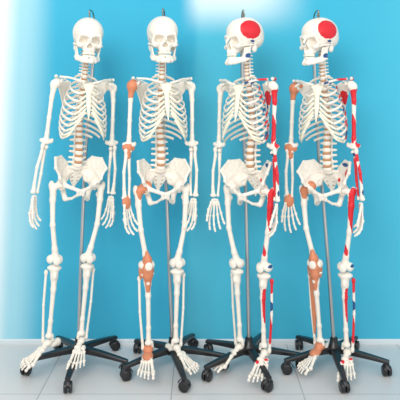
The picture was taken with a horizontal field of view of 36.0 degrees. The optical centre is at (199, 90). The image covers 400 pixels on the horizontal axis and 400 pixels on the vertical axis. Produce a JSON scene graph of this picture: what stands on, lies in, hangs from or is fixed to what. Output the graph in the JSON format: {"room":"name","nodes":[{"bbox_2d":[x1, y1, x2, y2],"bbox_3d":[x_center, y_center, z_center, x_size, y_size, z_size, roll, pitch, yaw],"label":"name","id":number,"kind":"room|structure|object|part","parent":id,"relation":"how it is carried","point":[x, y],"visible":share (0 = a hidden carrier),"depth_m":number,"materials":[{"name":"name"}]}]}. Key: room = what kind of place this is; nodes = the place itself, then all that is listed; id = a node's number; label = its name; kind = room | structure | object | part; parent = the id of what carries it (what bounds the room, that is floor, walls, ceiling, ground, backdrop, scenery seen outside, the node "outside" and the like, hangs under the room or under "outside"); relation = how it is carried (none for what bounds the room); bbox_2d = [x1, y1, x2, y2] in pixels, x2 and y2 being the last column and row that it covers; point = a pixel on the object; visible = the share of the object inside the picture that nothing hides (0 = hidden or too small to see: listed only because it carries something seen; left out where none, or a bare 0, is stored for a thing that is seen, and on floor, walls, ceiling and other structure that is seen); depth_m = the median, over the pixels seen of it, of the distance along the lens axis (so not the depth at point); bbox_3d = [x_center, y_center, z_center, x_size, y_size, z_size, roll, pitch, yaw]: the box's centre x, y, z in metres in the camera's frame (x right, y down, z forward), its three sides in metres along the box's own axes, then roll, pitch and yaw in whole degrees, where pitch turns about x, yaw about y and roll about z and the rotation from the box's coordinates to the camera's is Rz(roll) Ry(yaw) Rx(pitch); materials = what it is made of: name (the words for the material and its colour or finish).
{"room":"science classroom","nodes":[
{"label":"science classroom","id":0,"kind":"room"},
{"bbox_2d":[0,0,399,338],"bbox_3d":[0.000,-0.120,3.360,8.000,3.000,0.001,0,0,0],"label":"wall","id":1,"kind":"structure","parent":0,"point":[36,36],"depth_m":3.36,"materials":[{"name":"blue paint"}]},
{"bbox_2d":[0,339,399,343],"bbox_3d":[0.000,1.367,3.355,8.000,0.026,0.010,0,0,0],"label":"baseboard","id":2,"kind":"structure","parent":1,"relation":"attached to","point":[2,341],"depth_m":3.35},
{"bbox_2d":[0,344,399,399],"bbox_3d":[0.000,1.380,0.680,8.000,0.001,5.360,0,0,0],"label":"floor","id":3,"kind":"structure","parent":0,"point":[99,379],"depth_m":2.95,"materials":[{"name":"tile"}]},
{"bbox_2d":[20,10,130,392],"bbox_3d":[-0.601,0.488,3.047,0.537,1.781,0.521,0,0,0],"label":"stand","id":4,"kind":"object","parent":3,"relation":"on","point":[114,344],"visible":0.62,"depth_m":3.07,"materials":[{"name":"black plastic"}]},
{"bbox_3d":[-0.745,1.297,3.024,0.235,0.050,0.042,0,0,-18],"label":"leg","id":5,"kind":"part","parent":4,"relation":"part of","materials":[{"name":"black plastic"}]},
{"bbox_3d":[-0.692,1.297,3.189,0.042,0.050,0.235,0,0,-36],"label":"leg","id":6,"kind":"part","parent":4,"relation":"part of","materials":[{"name":"black plastic"}]},
{"bbox_2d":[20,16,117,371],"bbox_3d":[-0.617,0.462,2.960,0.481,1.684,0.221,0,0,-42],"label":"skeleton","id":7,"kind":"object","parent":4,"relation":"hanging from","point":[88,33],"visible":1,"depth_m":2.97,"materials":[{"name":"plastic"}]},
{"bbox_3d":[-0.605,1.297,2.922,0.042,0.050,0.235,0,0,0],"label":"leg","id":8,"kind":"part","parent":4,"relation":"part of","materials":[{"name":"black plastic"}]},
{"bbox_3d":[-0.518,1.297,3.189,0.042,0.050,0.235,0,0,36],"label":"leg","id":9,"kind":"part","parent":4,"relation":"part of","materials":[{"name":"black plastic"}]},
{"bbox_3d":[-0.465,1.297,3.024,0.235,0.050,0.042,0,0,18],"label":"leg","id":10,"kind":"part","parent":4,"relation":"part of","materials":[{"name":"black plastic"}]},
{"bbox_2d":[120,8,228,392],"bbox_3d":[-0.120,0.485,3.066,0.529,1.789,0.533,0,0,0],"label":"stand","id":11,"kind":"object","parent":3,"relation":"on","point":[184,385],"visible":0.72,"depth_m":3.06,"materials":[{"name":"black plastic"}]},
{"bbox_3d":[-0.262,1.297,2.992,0.235,0.050,0.042,0,0,-32],"label":"leg","id":12,"kind":"part","parent":11,"relation":"part of","materials":[{"name":"black plastic"}]},
{"bbox_3d":[-0.250,1.297,3.165,0.235,0.050,0.042,0,0,40],"label":"leg","id":13,"kind":"part","parent":11,"relation":"part of","materials":[{"name":"black plastic"}]},
{"bbox_2d":[122,15,198,379],"bbox_3d":[-0.182,0.470,2.968,0.388,1.709,0.290,0,0,-18],"label":"skeleton","id":14,"kind":"object","parent":11,"relation":"on","point":[162,31],"visible":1,"depth_m":2.98,"materials":[{"name":"plastic"}]},
{"bbox_3d":[-0.101,1.297,2.927,0.042,0.050,0.235,0,0,-14],"label":"leg","id":15,"kind":"part","parent":11,"relation":"part of","materials":[{"name":"black plastic"}]},
{"bbox_3d":[-0.081,1.297,3.207,0.042,0.050,0.235,0,0,22],"label":"leg","id":16,"kind":"part","parent":11,"relation":"part of","materials":[{"name":"black plastic"}]},
{"bbox_3d":[0.011,1.297,3.060,0.235,0.050,0.042,0,0,4],"label":"leg","id":17,"kind":"part","parent":11,"relation":"part of","materials":[{"name":"black plastic"}]},
{"bbox_2d":[201,9,303,392],"bbox_3d":[0.266,0.488,3.066,0.522,1.782,0.540,0,0,0],"label":"stand","id":18,"kind":"object","parent":3,"relation":"on","point":[251,345],"visible":0.62,"depth_m":3.06,"materials":[{"name":"black plastic"}]},
{"bbox_3d":[0.128,1.297,3.161,0.235,0.050,0.042,0,0,38],"label":"leg","id":19,"kind":"part","parent":18,"relation":"part of","materials":[{"name":"black plastic"}]},
{"bbox_3d":[0.122,1.297,2.987,0.235,0.050,0.042,0,0,-34],"label":"leg","id":20,"kind":"part","parent":18,"relation":"part of","materials":[{"name":"black plastic"}]},
{"bbox_2d":[206,13,279,382],"bbox_3d":[0.213,0.479,2.985,0.372,1.715,0.275,-1,0,34],"label":"skeleton","id":21,"kind":"object","parent":18,"relation":"on","point":[244,35],"visible":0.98,"depth_m":2.97,"materials":[{"name":"plastic"}]},
{"bbox_3d":[0.294,1.297,3.209,0.042,0.050,0.235,0,0,20],"label":"leg","id":22,"kind":"part","parent":18,"relation":"part of","materials":[{"name":"black plastic"}]},
{"bbox_3d":[0.285,1.297,2.928,0.042,0.050,0.235,0,0,-16],"label":"leg","id":23,"kind":"part","parent":18,"relation":"part of","materials":[{"name":"black plastic"}]},
{"bbox_3d":[0.391,1.297,3.065,0.235,0.050,0.042,0,0,2],"label":"leg","id":24,"kind":"part","parent":18,"relation":"part of","materials":[{"name":"black plastic"}]},
{"bbox_2d":[281,10,391,392],"bbox_3d":[0.660,0.488,3.048,0.529,1.781,0.523,0,0,0],"label":"stand","id":25,"kind":"object","parent":3,"relation":"on","point":[334,349],"visible":0.75,"depth_m":3.05,"materials":[{"name":"black plastic"}]},
{"bbox_3d":[0.526,1.297,3.029,0.235,0.050,0.042,0,0,-16],"label":"leg","id":26,"kind":"part","parent":25,"relation":"part of","materials":[{"name":"black plastic"}]},
{"bbox_3d":[0.586,1.297,3.192,0.042,0.050,0.235,0,0,-34],"label":"leg","id":27,"kind":"part","parent":25,"relation":"part of","materials":[{"name":"black plastic"}]},
{"bbox_2d":[281,13,364,381],"bbox_3d":[0.598,0.483,2.990,0.408,1.726,0.253,0,0,30],"label":"skeleton","id":28,"kind":"object","parent":25,"relation":"on","point":[320,34],"visible":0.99,"depth_m":2.98,"materials":[{"name":"plastic"}]},
{"bbox_3d":[0.663,1.297,2.923,0.042,0.050,0.235,0,0,2],"label":"leg","id":29,"kind":"part","parent":25,"relation":"part of","materials":[{"name":"black plastic"}]},
{"bbox_3d":[0.759,1.297,3.186,0.042,0.050,0.235,0,0,38],"label":"leg","id":30,"kind":"part","parent":25,"relation":"part of","materials":[{"name":"black plastic"}]},
{"bbox_3d":[0.807,1.297,3.020,0.235,0.050,0.042,0,0,20],"label":"leg","id":31,"kind":"part","parent":25,"relation":"part of","materials":[{"name":"black plastic"}]}
]}

